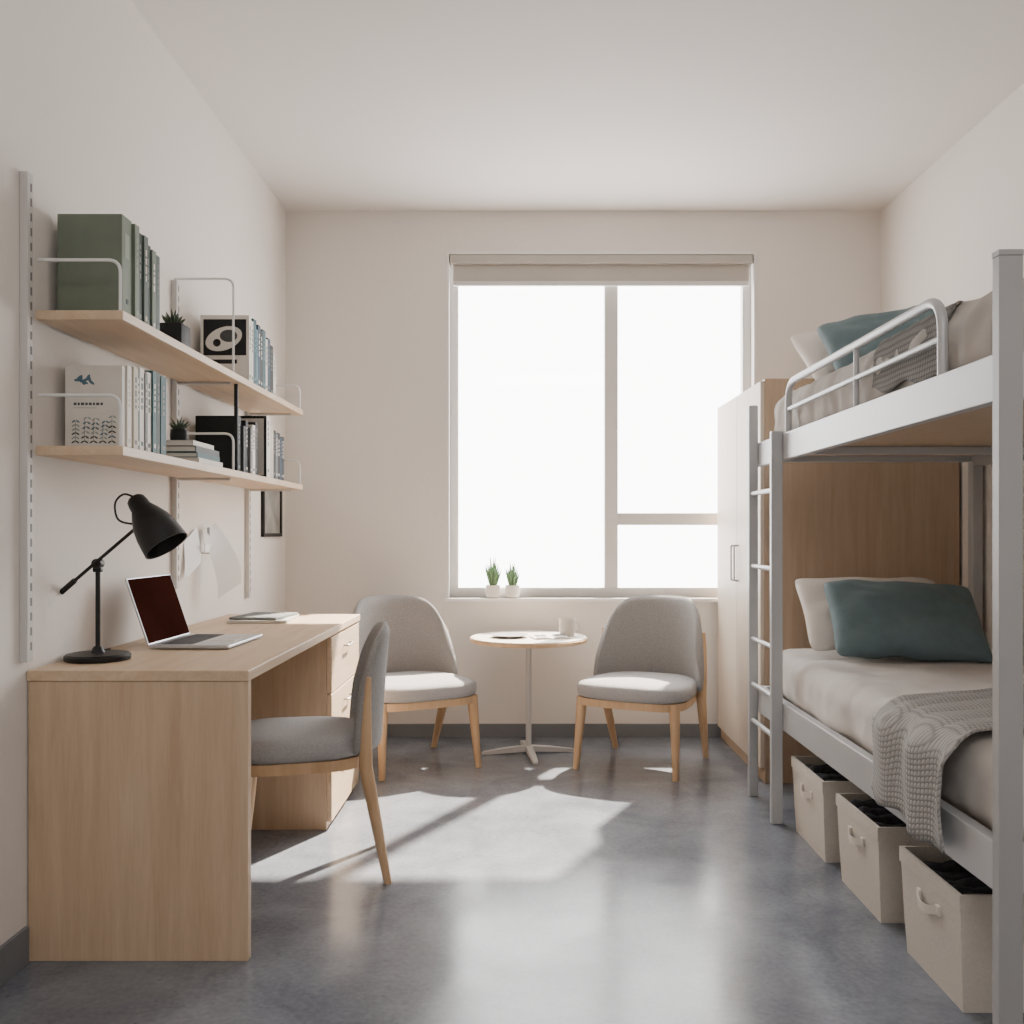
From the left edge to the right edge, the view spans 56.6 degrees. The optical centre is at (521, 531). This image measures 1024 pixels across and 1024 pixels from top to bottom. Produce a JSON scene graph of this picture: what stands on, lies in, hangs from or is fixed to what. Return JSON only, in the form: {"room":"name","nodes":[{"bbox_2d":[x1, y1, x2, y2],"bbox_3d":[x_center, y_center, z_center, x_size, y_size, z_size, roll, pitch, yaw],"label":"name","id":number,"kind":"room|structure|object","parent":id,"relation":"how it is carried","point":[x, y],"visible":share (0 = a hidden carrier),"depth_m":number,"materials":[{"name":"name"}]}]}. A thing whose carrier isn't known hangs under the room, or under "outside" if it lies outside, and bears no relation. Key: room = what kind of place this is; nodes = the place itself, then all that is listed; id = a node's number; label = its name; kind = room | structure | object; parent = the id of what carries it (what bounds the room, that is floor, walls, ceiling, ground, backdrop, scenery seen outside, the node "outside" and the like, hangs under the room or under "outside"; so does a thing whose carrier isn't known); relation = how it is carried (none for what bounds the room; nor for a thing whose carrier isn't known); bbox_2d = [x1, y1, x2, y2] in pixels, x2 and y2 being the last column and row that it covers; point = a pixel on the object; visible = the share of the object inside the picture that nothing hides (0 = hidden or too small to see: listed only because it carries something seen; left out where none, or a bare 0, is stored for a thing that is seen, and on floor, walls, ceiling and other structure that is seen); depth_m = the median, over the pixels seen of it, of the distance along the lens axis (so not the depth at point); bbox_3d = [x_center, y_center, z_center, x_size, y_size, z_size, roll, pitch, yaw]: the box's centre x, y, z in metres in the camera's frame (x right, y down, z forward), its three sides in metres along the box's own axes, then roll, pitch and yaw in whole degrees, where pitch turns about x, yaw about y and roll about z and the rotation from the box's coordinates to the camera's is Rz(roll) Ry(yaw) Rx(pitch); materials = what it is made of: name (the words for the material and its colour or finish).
{"room":"dorm room","nodes":[
{"label":"dorm room","id":0,"kind":"room"},
{"bbox_2d":[0,0,285,945],"bbox_3d":[-1.410,-0.333,2.225,0.120,3.005,6.850,0,0,0],"label":"wall","id":1,"kind":"structure","parent":0,"point":[103,118],"depth_m":3.01,"materials":[{"name":"paint"}]},
{"bbox_2d":[0,926,28,987],"bbox_3d":[-1.344,1.120,0.690,0.012,0.100,3.780,0,0,0],"label":"baseboard","id":2,"kind":"structure","parent":1,"relation":"attached to","point":[14,953],"depth_m":2.50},
{"bbox_2d":[20,171,32,661],"bbox_3d":[-1.339,-0.310,2.566,0.023,1.320,0.030,0,0,0],"label":"upright","id":3,"kind":"object","parent":1,"relation":"attached to","point":[26,178],"visible":1,"depth_m":2.55,"materials":[{"name":"metal"}]},
{"bbox_2d":[171,280,178,588],"bbox_3d":[-1.339,-0.375,3.670,0.023,1.190,0.030,0,0,0],"label":"upright","id":4,"kind":"object","parent":1,"relation":"attached to","point":[174,283],"visible":0.62,"depth_m":3.65,"materials":[{"name":"metal"}]},
{"bbox_2d":[184,523,241,597],"bbox_3d":[-1.320,0.120,3.944,0.105,0.320,0.354,0,0,22],"label":"pinned papers","id":5,"kind":"object","parent":1,"relation":"attached to","point":[227,568],"visible":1,"depth_m":3.99,"materials":[{"name":"white paper"}]},
{"bbox_2d":[245,411,250,597],"bbox_3d":[-1.339,-0.325,4.640,0.023,1.290,0.030,0,0,0],"label":"upright","id":6,"kind":"object","parent":1,"relation":"attached to","point":[247,491],"visible":0.44,"depth_m":4.62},
{"bbox_2d":[36,258,302,415],"bbox_3d":[-1.208,-0.769,3.655,0.240,0.401,2.130,0,0,0],"label":"wall shelf","id":7,"kind":"object","parent":6,"relation":"attached to","point":[118,332],"visible":0.99,"depth_m":3.13,"materials":[{"name":"brown wood"}]},
{"bbox_2d":[57,214,131,314],"bbox_3d":[-1.229,-0.755,2.735,0.186,0.300,0.070,0,0,0],"label":"box file","id":8,"kind":"object","parent":7,"relation":"on","point":[80,285],"visible":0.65,"depth_m":2.70,"materials":[{"name":"cardboard"}]},
{"bbox_2d":[132,224,138,318],"bbox_3d":[-1.225,-0.753,2.790,0.191,0.295,0.030,0,0,0],"label":"book","id":9,"kind":"object","parent":7,"relation":"on","point":[135,229],"visible":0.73,"depth_m":2.78,"materials":[{"name":"paper"}]},
{"bbox_2d":[139,233,142,320],"bbox_3d":[-1.227,-0.747,2.824,0.186,0.283,0.034,0,0,0],"label":"book","id":10,"kind":"object","parent":7,"relation":"on","point":[140,234],"visible":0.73,"depth_m":2.83,"materials":[{"name":"paper"}]},
{"bbox_2d":[143,235,147,323],"bbox_3d":[-1.225,-0.747,2.857,0.191,0.283,0.028,0,0,0],"label":"book","id":11,"kind":"object","parent":7,"relation":"on","point":[145,239],"visible":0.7,"depth_m":2.85,"materials":[{"name":"paper"}]},
{"bbox_2d":[148,245,150,325],"bbox_3d":[-1.230,-0.741,2.895,0.181,0.270,0.044,0,0,0],"label":"book","id":12,"kind":"object","parent":7,"relation":"on","point":[149,247],"visible":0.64,"depth_m":2.91,"materials":[{"name":"paper"}]},
{"bbox_2d":[151,250,155,328],"bbox_3d":[-1.227,-0.737,2.932,0.186,0.262,0.028,0,0,0],"label":"book","id":13,"kind":"object","parent":7,"relation":"on","point":[153,253],"visible":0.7,"depth_m":2.93,"materials":[{"name":"paper"}]},
{"bbox_2d":[156,255,159,330],"bbox_3d":[-1.227,-0.733,2.962,0.186,0.255,0.028,0,0,0],"label":"book","id":14,"kind":"object","parent":7,"relation":"on","point":[157,257],"visible":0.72,"depth_m":2.96,"materials":[{"name":"paper"}]},
{"bbox_2d":[160,308,189,346],"bbox_3d":[-1.215,-0.692,3.310,0.090,0.173,0.090,0,0,0],"label":"potted succulent","id":15,"kind":"object","parent":7,"relation":"on","point":[174,327],"visible":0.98,"depth_m":3.27,"materials":[{"name":"ceramic"}]},
{"bbox_2d":[160,323,189,346],"bbox_3d":[-1.215,-0.663,3.310,0.090,0.115,0.090,0,0,0],"label":"pot","id":16,"kind":"object","parent":7,"relation":"on","point":[180,332],"depth_m":3.27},
{"bbox_2d":[200,315,250,380],"bbox_3d":[-1.220,-0.748,3.914,0.201,0.285,0.032,0,0,0],"label":"book","id":17,"kind":"object","parent":7,"relation":"on","point":[215,330],"visible":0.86,"depth_m":3.90,"materials":[{"name":"paper"}]},
{"bbox_2d":[251,321,252,381],"bbox_3d":[-1.220,-0.741,3.946,0.201,0.270,0.028,0,0,0],"label":"book","id":18,"kind":"object","parent":7,"relation":"on","point":[251,321],"visible":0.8,"depth_m":3.94,"materials":[{"name":"paper"}]},
{"bbox_2d":[251,318,255,383],"bbox_3d":[-1.220,-0.748,3.984,0.201,0.285,0.044,0,0,0],"label":"book","id":19,"kind":"object","parent":7,"relation":"on","point":[252,319],"visible":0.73,"depth_m":3.98,"materials":[{"name":"paper"}]},
{"bbox_2d":[256,329,257,384],"bbox_3d":[-1.220,-0.731,4.019,0.201,0.250,0.024,0,0,0],"label":"book","id":20,"kind":"object","parent":7,"relation":"on","point":[256,329],"visible":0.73,"depth_m":4.01,"materials":[{"name":"paper"}]},
{"bbox_2d":[256,325,260,386],"bbox_3d":[-1.220,-0.743,4.051,0.201,0.275,0.038,0,0,0],"label":"book","id":21,"kind":"object","parent":7,"relation":"on","point":[258,327],"visible":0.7,"depth_m":4.05,"materials":[{"name":"paper"}]},
{"bbox_2d":[261,331,262,387],"bbox_3d":[-1.220,-0.736,4.086,0.201,0.260,0.028,0,0,0],"label":"book","id":22,"kind":"object","parent":7,"relation":"on","point":[261,331],"visible":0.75,"depth_m":4.10,"materials":[{"name":"paper"}]},
{"bbox_2d":[261,329,265,389],"bbox_3d":[-1.220,-0.741,4.126,0.201,0.270,0.048,0,0,0],"label":"book","id":23,"kind":"object","parent":7,"relation":"on","point":[264,332],"visible":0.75,"depth_m":4.13,"materials":[{"name":"paper"}]},
{"bbox_2d":[266,339,266,389],"bbox_3d":[-1.220,-0.726,4.166,0.201,0.240,0.028,0,0,0],"label":"book","id":24,"kind":"object","parent":7,"relation":"on","point":[266,339],"visible":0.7,"depth_m":4.16,"materials":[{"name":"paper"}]},
{"bbox_2d":[266,338,269,391],"bbox_3d":[-1.220,-0.731,4.204,0.201,0.250,0.044,0,0,0],"label":"book","id":25,"kind":"object","parent":7,"relation":"on","point":[268,339],"visible":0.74,"depth_m":4.20,"materials":[{"name":"paper"}]},
{"bbox_2d":[270,345,272,392],"bbox_3d":[-1.225,-0.723,4.291,0.191,0.235,0.048,0,0,0],"label":"book","id":26,"kind":"object","parent":7,"relation":"on","point":[271,347],"visible":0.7,"depth_m":4.29,"materials":[{"name":"paper"}]},
{"bbox_2d":[273,355,275,394],"bbox_3d":[-1.225,-0.706,4.336,0.191,0.200,0.038,0,0,0],"label":"book","id":27,"kind":"object","parent":7,"relation":"on","point":[274,357],"visible":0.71,"depth_m":4.34,"materials":[{"name":"paper"}]},
{"bbox_2d":[36,393,302,490],"bbox_3d":[-1.208,-0.289,3.655,0.240,0.181,2.130,0,0,0],"label":"wall shelf","id":28,"kind":"object","parent":6,"relation":"attached to","point":[122,457],"visible":0.98,"depth_m":3.03,"materials":[{"name":"brown wood"}]},
{"bbox_2d":[65,366,124,445],"bbox_3d":[-1.238,-0.358,2.755,0.165,0.245,0.023,0,0,0],"label":"book","id":29,"kind":"object","parent":28,"relation":"on","point":[89,421],"visible":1,"depth_m":2.75,"materials":[{"name":"paper"}]},
{"bbox_2d":[69,365,130,447],"bbox_3d":[-1.235,-0.360,2.783,0.171,0.250,0.028,0,0,0],"label":"book","id":30,"kind":"object","parent":28,"relation":"on","point":[127,368],"visible":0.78,"depth_m":2.77,"materials":[{"name":"paper"}]},
{"bbox_2d":[131,367,137,448],"bbox_3d":[-1.236,-0.363,2.835,0.169,0.255,0.032,0,0,0],"label":"book","id":31,"kind":"object","parent":28,"relation":"on","point":[134,371],"visible":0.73,"depth_m":2.82,"materials":[{"name":"paper"}]},
{"bbox_2d":[138,371,139,449],"bbox_3d":[-1.237,-0.360,2.861,0.166,0.250,0.016,0,0,0],"label":"book","id":32,"kind":"object","parent":28,"relation":"on","point":[138,371],"visible":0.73,"depth_m":2.87,"materials":[{"name":"paper"}]},
{"bbox_2d":[136,367,143,449],"bbox_3d":[-1.237,-0.366,2.888,0.166,0.262,0.034,0,0,0],"label":"book","id":33,"kind":"object","parent":28,"relation":"on","point":[141,370],"visible":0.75,"depth_m":2.88,"materials":[{"name":"paper"}]},
{"bbox_2d":[144,373,147,450],"bbox_3d":[-1.236,-0.360,2.915,0.169,0.250,0.018,0,0,0],"label":"book","id":34,"kind":"object","parent":28,"relation":"on","point":[145,374],"visible":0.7,"depth_m":2.91,"materials":[{"name":"paper"}]},
{"bbox_2d":[144,372,150,451],"bbox_3d":[-1.237,-0.364,2.943,0.166,0.258,0.034,0,0,0],"label":"book","id":35,"kind":"object","parent":28,"relation":"on","point":[148,373],"visible":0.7,"depth_m":2.95,"materials":[{"name":"paper"}]},
{"bbox_2d":[144,370,156,452],"bbox_3d":[-1.235,-0.369,2.975,0.171,0.268,0.028,0,0,0],"label":"book","id":36,"kind":"object","parent":28,"relation":"on","point":[153,373],"visible":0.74,"depth_m":2.96,"materials":[{"name":"paper"}]},
{"bbox_2d":[157,372,159,453],"bbox_3d":[-1.235,-0.369,3.005,0.171,0.268,0.028,0,0,0],"label":"book","id":37,"kind":"object","parent":28,"relation":"on","point":[158,374],"visible":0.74,"depth_m":3.01,"materials":[{"name":"paper"}]},
{"bbox_2d":[160,376,165,454],"bbox_3d":[-1.234,-0.366,3.043,0.173,0.262,0.044,0,0,0],"label":"book","id":38,"kind":"object","parent":28,"relation":"on","point":[162,379],"visible":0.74,"depth_m":3.03,"materials":[{"name":"paper"}]},
{"bbox_2d":[176,457,222,466],"bbox_3d":[-1.215,-0.246,3.410,0.200,0.022,0.260,0,0,0],"label":"book","id":39,"kind":"object","parent":28,"relation":"on","point":[196,459],"visible":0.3,"depth_m":3.33,"materials":[{"name":"paper"}]},
{"bbox_2d":[166,452,219,461],"bbox_3d":[-1.218,-0.267,3.400,0.195,0.018,0.240,0,0,0],"label":"book","id":40,"kind":"object","parent":39,"relation":"on","point":[173,454],"visible":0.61,"depth_m":3.28,"materials":[{"name":"paper"}]},
{"bbox_2d":[166,445,218,456],"bbox_3d":[-1.220,-0.288,3.405,0.190,0.022,0.250,0,0,0],"label":"book","id":41,"kind":"object","parent":40,"relation":"on","point":[169,448],"visible":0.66,"depth_m":3.28,"materials":[{"name":"paper"}]},
{"bbox_2d":[166,440,213,449],"bbox_3d":[-1.225,-0.308,3.390,0.180,0.018,0.220,0,0,0],"label":"book","id":42,"kind":"object","parent":41,"relation":"on","point":[168,442],"visible":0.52,"depth_m":3.28,"materials":[{"name":"paper"}]},
{"bbox_2d":[169,417,189,439],"bbox_3d":[-1.217,-0.365,3.383,0.073,0.094,0.072,0,0,43],"label":"potted succulent","id":43,"kind":"object","parent":42,"relation":"on","point":[179,432],"visible":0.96,"depth_m":3.36,"materials":[{"name":"green plant"}]},
{"bbox_2d":[170,429,188,439],"bbox_3d":[-1.220,-0.341,3.380,0.064,0.045,0.064,0,0,0],"label":"pot","id":44,"kind":"object","parent":42,"relation":"on","point":[175,434],"depth_m":3.35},
{"bbox_2d":[195,416,240,470],"bbox_3d":[-1.235,-0.353,3.864,0.171,0.235,0.048,0,0,0],"label":"book","id":45,"kind":"object","parent":28,"relation":"on","point":[221,443],"visible":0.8,"depth_m":3.84,"materials":[{"name":"paper"}]},
{"bbox_2d":[234,384,241,471],"bbox_3d":[-1.179,-0.406,3.750,0.142,0.342,0.100,0,0,0],"label":"divider","id":46,"kind":"object","parent":28,"relation":"on","point":[235,385],"visible":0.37,"depth_m":3.70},
{"bbox_2d":[241,426,245,471],"bbox_3d":[-1.230,-0.336,3.904,0.181,0.200,0.028,0,0,0],"label":"book","id":47,"kind":"object","parent":28,"relation":"on","point":[243,428],"visible":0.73,"depth_m":3.89,"materials":[{"name":"paper"}]},
{"bbox_2d":[241,420,247,472],"bbox_3d":[-1.230,-0.348,3.937,0.181,0.225,0.034,0,0,0],"label":"book","id":48,"kind":"object","parent":28,"relation":"on","point":[243,422],"visible":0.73,"depth_m":3.93,"materials":[{"name":"paper"}]},
{"bbox_2d":[248,427,252,473],"bbox_3d":[-1.225,-0.336,3.969,0.191,0.200,0.028,0,0,0],"label":"book","id":49,"kind":"object","parent":28,"relation":"on","point":[250,430],"visible":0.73,"depth_m":3.96,"materials":[{"name":"paper"}]},
{"bbox_2d":[248,425,254,473],"bbox_3d":[-1.225,-0.343,4.004,0.191,0.215,0.038,0,0,0],"label":"book","id":50,"kind":"object","parent":28,"relation":"on","point":[251,426],"visible":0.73,"depth_m":4.00,"materials":[{"name":"paper"}]},
{"bbox_2d":[248,422,256,474],"bbox_3d":[-1.225,-0.350,4.042,0.191,0.230,0.034,0,0,0],"label":"book","id":51,"kind":"object","parent":28,"relation":"on","point":[249,423],"visible":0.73,"depth_m":4.03,"materials":[{"name":"paper"}]},
{"bbox_2d":[240,416,269,477],"bbox_3d":[-1.215,-0.370,4.154,0.211,0.270,0.051,0,0,0],"label":"book","id":52,"kind":"object","parent":28,"relation":"on","point":[263,422],"visible":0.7,"depth_m":4.13,"materials":[{"name":"paper"}]},
{"bbox_2d":[270,426,270,477],"bbox_3d":[-1.220,-0.353,4.207,0.201,0.235,0.048,0,0,0],"label":"book","id":53,"kind":"object","parent":28,"relation":"on","point":[270,426],"visible":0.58,"depth_m":4.23,"materials":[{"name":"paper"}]},
{"bbox_2d":[270,425,272,477],"bbox_3d":[-1.220,-0.355,4.257,0.201,0.240,0.048,0,0,0],"label":"book","id":54,"kind":"object","parent":28,"relation":"on","point":[270,425],"visible":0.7,"depth_m":4.25,"materials":[{"name":"paper"}]},
{"bbox_2d":[273,430,275,478],"bbox_3d":[-1.220,-0.348,4.302,0.201,0.225,0.038,0,0,0],"label":"book","id":55,"kind":"object","parent":28,"relation":"on","point":[274,431],"visible":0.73,"depth_m":4.30,"materials":[{"name":"paper"}]},
{"bbox_2d":[276,433,277,478],"bbox_3d":[-1.220,-0.343,4.340,0.201,0.215,0.034,0,0,0],"label":"book","id":56,"kind":"object","parent":28,"relation":"on","point":[276,433],"visible":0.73,"depth_m":4.33,"materials":[{"name":"paper"}]},
{"bbox_2d":[277,433,279,479],"bbox_3d":[-1.220,-0.345,4.377,0.201,0.220,0.038,0,0,0],"label":"book","id":57,"kind":"object","parent":28,"relation":"on","point":[277,433],"visible":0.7,"depth_m":4.37,"materials":[{"name":"paper"}]},
{"bbox_2d":[280,437,281,479],"bbox_3d":[-1.220,-0.338,4.415,0.201,0.205,0.034,0,0,0],"label":"book","id":58,"kind":"object","parent":28,"relation":"on","point":[280,437],"visible":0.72,"depth_m":4.42,"materials":[{"name":"paper"}]},
{"bbox_2d":[282,437,283,480],"bbox_3d":[-1.220,-0.341,4.452,0.201,0.210,0.038,0,0,0],"label":"book","id":59,"kind":"object","parent":28,"relation":"on","point":[282,437],"visible":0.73,"depth_m":4.46,"materials":[{"name":"paper"}]},
{"bbox_2d":[261,491,281,536],"bbox_3d":[-1.342,-0.110,5.100,0.016,0.270,0.380,0,0,0],"label":"picture frame","id":60,"kind":"object","parent":1,"relation":"attached to","point":[271,501],"visible":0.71,"depth_m":5.09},
{"bbox_2d":[265,491,279,532],"bbox_3d":[-1.345,-0.110,5.100,0.007,0.234,0.330,0,0,0],"label":"print","id":61,"kind":"object","parent":60,"relation":"attached to","point":[272,498],"depth_m":5.11},
{"bbox_2d":[0,737,1023,1023],"bbox_3d":[0.350,1.220,2.165,3.640,0.100,6.970,0,0,0],"label":"floor","id":62,"kind":"structure","parent":0,"point":[612,889],"depth_m":2.87,"materials":[{"name":"concrete"}]},
{"bbox_2d":[27,614,359,960],"bbox_3d":[-1.036,0.773,3.475,0.624,0.793,1.782,0,0,0],"label":"desk","id":63,"kind":"object","parent":62,"relation":"on","point":[139,767],"visible":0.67,"depth_m":2.59,"materials":[{"name":"brown wood"}]},
{"bbox_2d":[60,493,186,663],"bbox_3d":[-1.199,0.131,2.804,0.424,0.490,0.246,0,0,32],"label":"desk lamp","id":64,"kind":"object","parent":63,"relation":"on","point":[157,533],"visible":1,"depth_m":2.76,"materials":[{"name":"black metal"}]},
{"bbox_2d":[125,574,261,648],"bbox_3d":[-1.100,0.262,3.217,0.339,0.225,0.350,0,0,2],"label":"laptop","id":65,"kind":"object","parent":63,"relation":"on","point":[158,609],"visible":1,"depth_m":3.18,"materials":[{"name":"metal"}]},
{"bbox_2d":[227,614,298,623],"bbox_3d":[-1.100,0.370,4.060,0.240,0.013,0.320,0,0,-4],"label":"magazine","id":66,"kind":"object","parent":63,"relation":"on","point":[287,619],"visible":0.63,"depth_m":3.91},
{"bbox_2d":[229,612,297,619],"bbox_3d":[-1.100,0.358,4.060,0.200,0.011,0.270,0,0,6],"label":"magazine","id":67,"kind":"object","parent":66,"relation":"on","point":[253,615],"visible":1,"depth_m":4.01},
{"bbox_2d":[251,621,391,884],"bbox_3d":[-0.737,0.746,3.305,0.550,0.852,0.465,0,0,-12],"label":"desk chair","id":68,"kind":"object","parent":62,"relation":"on","point":[280,746],"visible":0.92,"depth_m":3.14,"materials":[{"name":"grey fabric"}]},
{"bbox_2d":[353,595,480,780],"bbox_3d":[-0.577,0.758,4.840,0.592,0.836,0.639,0,0,-30],"label":"lounge chair","id":69,"kind":"object","parent":62,"relation":"on","point":[422,672],"visible":0.62,"depth_m":5.01,"materials":[{"name":"grey fabric"}]},
{"bbox_2d":[470,631,587,763],"bbox_3d":[0.035,0.862,5.030,0.624,0.616,0.624,0,0,0],"label":"side table","id":70,"kind":"object","parent":62,"relation":"on","point":[483,639],"visible":0.9,"depth_m":4.99,"materials":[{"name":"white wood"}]},
{"bbox_2d":[491,632,528,637],"bbox_3d":[-0.065,0.545,5.000,0.200,0.016,0.200,0,0,0],"label":"plate","id":71,"kind":"object","parent":70,"relation":"on","point":[501,634],"visible":1,"depth_m":5.01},
{"bbox_2d":[529,634,570,639],"bbox_3d":[0.145,0.547,4.970,0.190,0.014,0.140,0,0,-12],"label":"open book","id":72,"kind":"object","parent":70,"relation":"on","point":[534,636],"visible":1,"depth_m":4.92,"materials":[{"name":"paper"}]},
{"bbox_2d":[559,618,579,635],"bbox_3d":[0.246,0.508,5.079,0.088,0.091,0.109,0,0,37],"label":"mug","id":73,"kind":"object","parent":70,"relation":"on","point":[566,625],"visible":0.94,"depth_m":5.04,"materials":[{"name":"ceramic"}]},
{"bbox_2d":[573,595,708,781],"bbox_3d":[0.621,0.758,4.821,0.592,0.836,0.639,0,0,27],"label":"lounge chair","id":74,"kind":"object","parent":62,"relation":"on","point":[651,654],"visible":1,"depth_m":4.90,"materials":[{"name":"grey fabric"}]},
{"bbox_2d":[791,756,864,862],"bbox_3d":[1.234,1.025,3.540,0.384,0.290,0.388,0,0,0],"label":"storage bin","id":75,"kind":"object","parent":62,"relation":"on","point":[816,811],"visible":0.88,"depth_m":3.43,"materials":[{"name":"fabric"}]},
{"bbox_2d":[805,764,848,780],"bbox_3d":[1.243,1.019,3.535,0.331,0.278,0.340,0,0,0],"label":"folded clothes","id":76,"kind":"object","parent":75,"relation":"in","point":[825,772],"visible":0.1,"depth_m":3.57,"materials":[{"name":"fabric"}]},
{"bbox_2d":[717,378,958,782],"bbox_3d":[1.560,0.228,4.910,0.953,1.885,0.980,0,0,0],"label":"wardrobe","id":77,"kind":"object","parent":62,"relation":"on","point":[841,519],"visible":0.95,"depth_m":4.42,"materials":[{"name":"brown wood"}]},
{"bbox_2d":[836,793,934,922],"bbox_3d":[1.234,1.025,3.015,0.384,0.290,0.378,0,0,0],"label":"storage bin","id":78,"kind":"object","parent":62,"relation":"on","point":[871,866],"visible":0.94,"depth_m":2.89,"materials":[{"name":"fabric"}]},
{"bbox_2d":[850,799,905,826],"bbox_3d":[1.244,1.017,3.010,0.327,0.282,0.326,0,0,0],"label":"folded clothes","id":79,"kind":"object","parent":78,"relation":"in","point":[880,815],"visible":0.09,"depth_m":3.05,"materials":[{"name":"fabric"}]},
{"bbox_2d":[748,249,1023,1023],"bbox_3d":[1.517,0.276,3.157,1.038,1.788,2.166,0,0,0],"label":"bunk bed","id":80,"kind":"object","parent":62,"relation":"on","point":[972,413],"visible":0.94,"depth_m":2.41,"materials":[{"name":"metal"}]},
{"bbox_2d":[774,278,1023,432],"bbox_3d":[1.545,-0.473,3.167,0.929,0.274,2.081,0,0,0],"label":"mattress","id":81,"kind":"object","parent":80,"relation":"on","point":[970,323],"visible":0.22,"depth_m":2.97,"materials":[{"name":"fabric"}]},
{"bbox_2d":[791,331,834,379],"bbox_3d":[1.470,-0.729,4.033,0.577,0.296,0.341,0,0,-6],"label":"pillow","id":82,"kind":"object","parent":81,"relation":"on","point":[809,345],"visible":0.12,"depth_m":4.00,"materials":[{"name":"fabric"}]},
{"bbox_2d":[817,305,934,370],"bbox_3d":[1.469,-0.748,3.774,0.520,0.354,0.323,0,0,5],"label":"pillow","id":83,"kind":"object","parent":81,"relation":"on","point":[834,336],"visible":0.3,"depth_m":3.78,"materials":[{"name":"teal fabric"}]},
{"bbox_2d":[872,301,962,392],"bbox_3d":[1.338,-0.502,2.828,0.524,0.214,0.766,0,0,0],"label":"throw blanket","id":84,"kind":"object","parent":81,"relation":"on","point":[921,366],"visible":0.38,"depth_m":2.69,"materials":[{"name":"fabric"}]},
{"bbox_2d":[783,648,1023,841],"bbox_3d":[1.538,0.616,3.166,0.944,0.242,2.078,0,0,0],"label":"mattress","id":85,"kind":"object","parent":80,"relation":"on","point":[843,693],"visible":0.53,"depth_m":3.23,"materials":[{"name":"fabric"}]},
{"bbox_2d":[795,577,934,650],"bbox_3d":[1.500,0.349,4.036,0.615,0.307,0.284,0,0,0],"label":"pillow","id":86,"kind":"object","parent":85,"relation":"on","point":[810,591],"visible":0.27,"depth_m":4.02,"materials":[{"name":"fabric"}]},
{"bbox_2d":[824,579,991,662],"bbox_3d":[1.540,0.351,3.816,0.600,0.312,0.305,0,0,5],"label":"pillow","id":87,"kind":"object","parent":85,"relation":"on","point":[871,619],"visible":1,"depth_m":3.73,"materials":[{"name":"teal fabric"}]},
{"bbox_2d":[871,684,1023,853],"bbox_3d":[1.429,0.631,2.696,1.109,0.304,0.477,0,0,-22],"label":"throw blanket","id":88,"kind":"object","parent":85,"relation":"on","point":[914,736],"visible":0.88,"depth_m":2.52,"materials":[{"name":"fabric"}]},
{"bbox_2d":[899,846,1023,1012],"bbox_3d":[1.234,1.025,2.480,0.384,0.290,0.368,0,0,0],"label":"storage bin","id":89,"kind":"object","parent":62,"relation":"on","point":[949,932],"visible":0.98,"depth_m":2.37,"materials":[{"name":"fabric"}]},
{"bbox_2d":[923,860,991,894],"bbox_3d":[1.244,1.027,2.477,0.324,0.263,0.316,0,0,0],"label":"folded clothes","id":90,"kind":"object","parent":89,"relation":"in","point":[952,872],"visible":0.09,"depth_m":2.52,"materials":[{"name":"fabric"}]},
{"bbox_2d":[505,585,519,597],"bbox_3d":[-0.055,0.341,5.450,0.088,0.072,0.088,0,0,0],"label":"pot","id":91,"kind":"object","parent":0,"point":[511,591],"depth_m":5.41,"materials":[{"name":"white ceramic"}]},
{"bbox_2d":[131,0,1023,210],"bbox_3d":[0.350,-1.885,2.165,3.640,0.100,6.970,0,0,0],"label":"ceiling","id":92,"kind":"structure","parent":0,"point":[336,105],"depth_m":3.96,"materials":[{"name":"paint"}]},
{"bbox_2d":[286,211,880,723],"bbox_3d":[0.350,-0.333,5.540,3.400,3.005,0.220,0,0,0],"label":"wall","id":93,"kind":"structure","parent":0,"point":[366,291],"depth_m":5.43,"materials":[{"name":"paint"}]},
{"bbox_2d":[387,724,720,736],"bbox_3d":[0.350,1.133,5.424,3.376,0.075,0.012,0,0,0],"label":"baseboard","id":94,"kind":"structure","parent":93,"relation":"attached to","point":[393,730],"depth_m":5.42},
{"bbox_2d":[445,597,716,601],"bbox_3d":[0.454,0.388,5.452,1.790,0.022,0.094,0,0,0],"label":"windowsill","id":95,"kind":"structure","parent":93,"relation":"attached to","point":[453,599],"depth_m":5.40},
{"bbox_2d":[485,585,500,597],"bbox_3d":[-0.166,0.341,5.450,0.088,0.072,0.088,0,0,0],"label":"pot","id":96,"kind":"object","parent":95,"relation":"on","point":[492,591],"depth_m":5.41,"materials":[{"name":"white ceramic"}]},
{"bbox_2d":[485,556,501,597],"bbox_3d":[-0.166,0.255,5.452,0.098,0.243,0.093,0,0,0],"label":"aloe","id":97,"kind":"object","parent":95,"relation":"on","point":[493,590],"visible":1,"depth_m":5.43,"materials":[{"name":"green plant"}]},
{"bbox_2d":[505,564,519,597],"bbox_3d":[-0.055,0.272,5.450,0.088,0.209,0.088,0,0,0],"label":"aloe","id":98,"kind":"object","parent":95,"relation":"on","point":[512,590],"visible":1,"depth_m":5.43,"materials":[{"name":"plant"}]},
{"bbox_2d":[450,264,750,596],"bbox_3d":[0.454,-0.612,5.527,1.766,1.977,0.065,0,0,0],"label":"window","id":99,"kind":"structure","parent":93,"relation":"in","point":[612,518],"depth_m":5.50,"materials":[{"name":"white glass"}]},
{"bbox_2d":[450,255,752,285],"bbox_3d":[0.454,-1.500,5.463,1.730,0.173,0.065,0,0,0],"label":"roller blind","id":100,"kind":"object","parent":99,"relation":"attached to","point":[468,270],"visible":1,"depth_m":5.46,"materials":[{"name":"fabric"}]},
{"bbox_2d":[447,252,755,597],"bbox_3d":[0.454,-0.612,5.463,1.766,1.976,0.073,0,0,0],"label":"trim","id":101,"kind":"structure","parent":93,"relation":"attached to","point":[753,265],"depth_m":5.43,"materials":[{"name":"paint"}]},
{"bbox_2d":[881,83,1023,664],"bbox_3d":[2.110,-0.333,2.225,0.120,3.005,6.850,0,0,0],"label":"wall","id":102,"kind":"structure","parent":0,"point":[940,235],"depth_m":4.42,"materials":[{"name":"paint"}]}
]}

